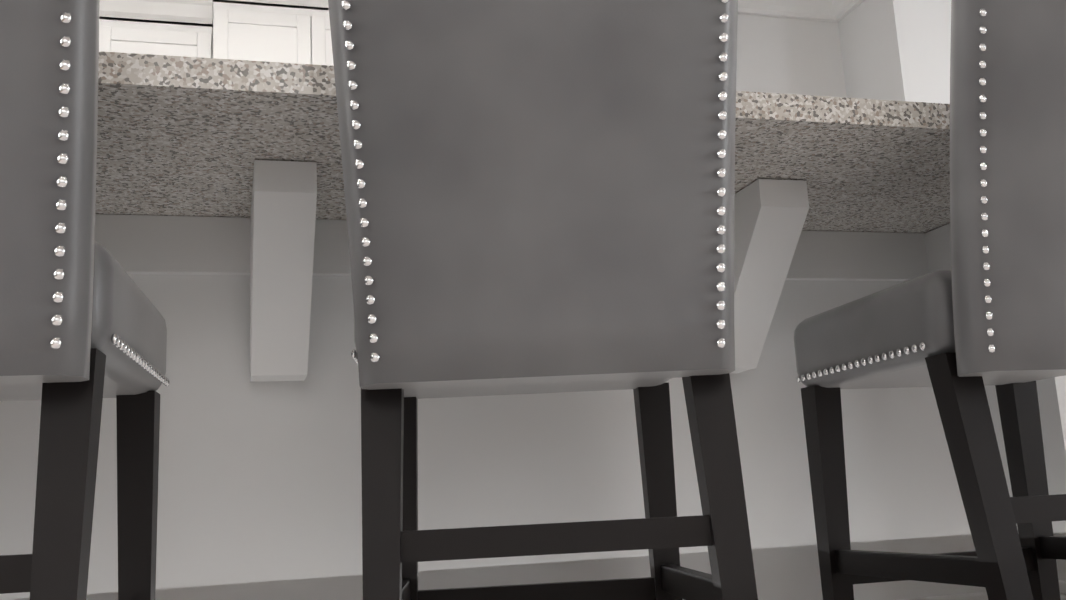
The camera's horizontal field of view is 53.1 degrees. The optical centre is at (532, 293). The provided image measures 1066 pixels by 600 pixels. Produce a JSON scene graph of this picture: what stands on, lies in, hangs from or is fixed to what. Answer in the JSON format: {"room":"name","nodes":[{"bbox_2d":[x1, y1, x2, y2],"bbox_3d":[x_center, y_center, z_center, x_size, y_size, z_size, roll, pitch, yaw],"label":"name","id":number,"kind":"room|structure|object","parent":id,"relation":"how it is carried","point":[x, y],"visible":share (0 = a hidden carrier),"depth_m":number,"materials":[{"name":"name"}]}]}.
{"room":"kitchen","nodes":[
{"label":"kitchen","id":0,"kind":"room"},
{"bbox_2d":[736,14,846,97],"bbox_3d":[1.026,-0.116,4.922,1.100,2.750,0.100,0,-12,-16],"label":"wall","id":1,"kind":"structure","parent":0,"point":[780,55],"depth_m":5.13,"materials":[{"name":"white paint"}]},
{"bbox_2d":[738,0,863,21],"bbox_3d":[1.279,-2.048,1.988,9.166,0.132,7.298,0,-12,-16],"label":"ceiling","id":2,"kind":"structure","parent":1,"relation":"attached to","point":[830,10],"depth_m":5.16,"materials":[{"name":"white paint"}]},
{"bbox_2d":[838,0,950,103],"bbox_3d":[3.248,-0.123,5.460,3.470,2.750,0.800,0,-12,-16],"label":"wall","id":3,"kind":"structure","parent":0,"point":[896,50],"depth_m":4.86,"materials":[{"name":"white paint"}]},
{"bbox_3d":[1.307,0.729,1.934,9.420,0.100,8.500,0,-12,-16],"label":"floor","id":4,"kind":"structure","parent":0,"visible":0},
{"bbox_2d":[0,0,169,599],"bbox_3d":[-0.691,0.073,1.167,0.505,1.086,0.664,-1,-11,-11],"label":"bar stool","id":5,"kind":"object","parent":4,"relation":"on","point":[83,331],"visible":1,"depth_m":1.04,"materials":[{"name":"grey leather"}]},
{"bbox_2d":[0,151,1065,599],"bbox_3d":[-0.084,0.331,2.080,2.500,0.872,1.000,0,-12,-16],"label":"kitchen island","id":6,"kind":"object","parent":4,"relation":"on","point":[220,219],"depth_m":1.87,"materials":[{"name":"white paint"}]},
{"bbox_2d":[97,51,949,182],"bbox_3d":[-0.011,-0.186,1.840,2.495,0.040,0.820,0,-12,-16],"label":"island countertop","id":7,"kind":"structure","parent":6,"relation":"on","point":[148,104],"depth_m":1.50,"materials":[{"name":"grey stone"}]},
{"bbox_2d":[328,0,757,599],"bbox_3d":[0.008,0.088,1.423,0.505,1.086,0.664,-2,-11,-4],"label":"bar stool","id":8,"kind":"object","parent":4,"relation":"on","point":[540,196],"visible":1,"depth_m":1.24,"materials":[{"name":"grey leather"}]},
{"bbox_2d":[794,0,1065,599],"bbox_3d":[0.762,0.096,1.660,0.516,1.086,0.683,0,-12,-16],"label":"bar stool","id":9,"kind":"object","parent":4,"relation":"on","point":[989,308],"visible":1,"depth_m":1.46,"materials":[{"name":"grey leather"}]},
{"bbox_3d":[-1.097,-0.027,4.819,2.740,2.750,0.120,0,-12,-16],"label":"wall","id":10,"kind":"structure","parent":0,"visible":0},
{"bbox_2d":[99,0,210,57],"bbox_3d":[-1.836,-0.653,4.496,0.928,1.154,0.324,0,-12,-16],"label":"upper cabinet","id":11,"kind":"object","parent":10,"relation":"attached to","point":[153,27],"depth_m":4.50,"materials":[{"name":"white wood"}]},
{"bbox_2d":[207,0,333,65],"bbox_3d":[-0.999,-0.908,4.744,0.810,0.789,0.409,0,-12,-16],"label":"upper cabinet","id":12,"kind":"object","parent":10,"relation":"attached to","point":[291,31],"depth_m":4.55,"materials":[{"name":"white wood"}]}
]}

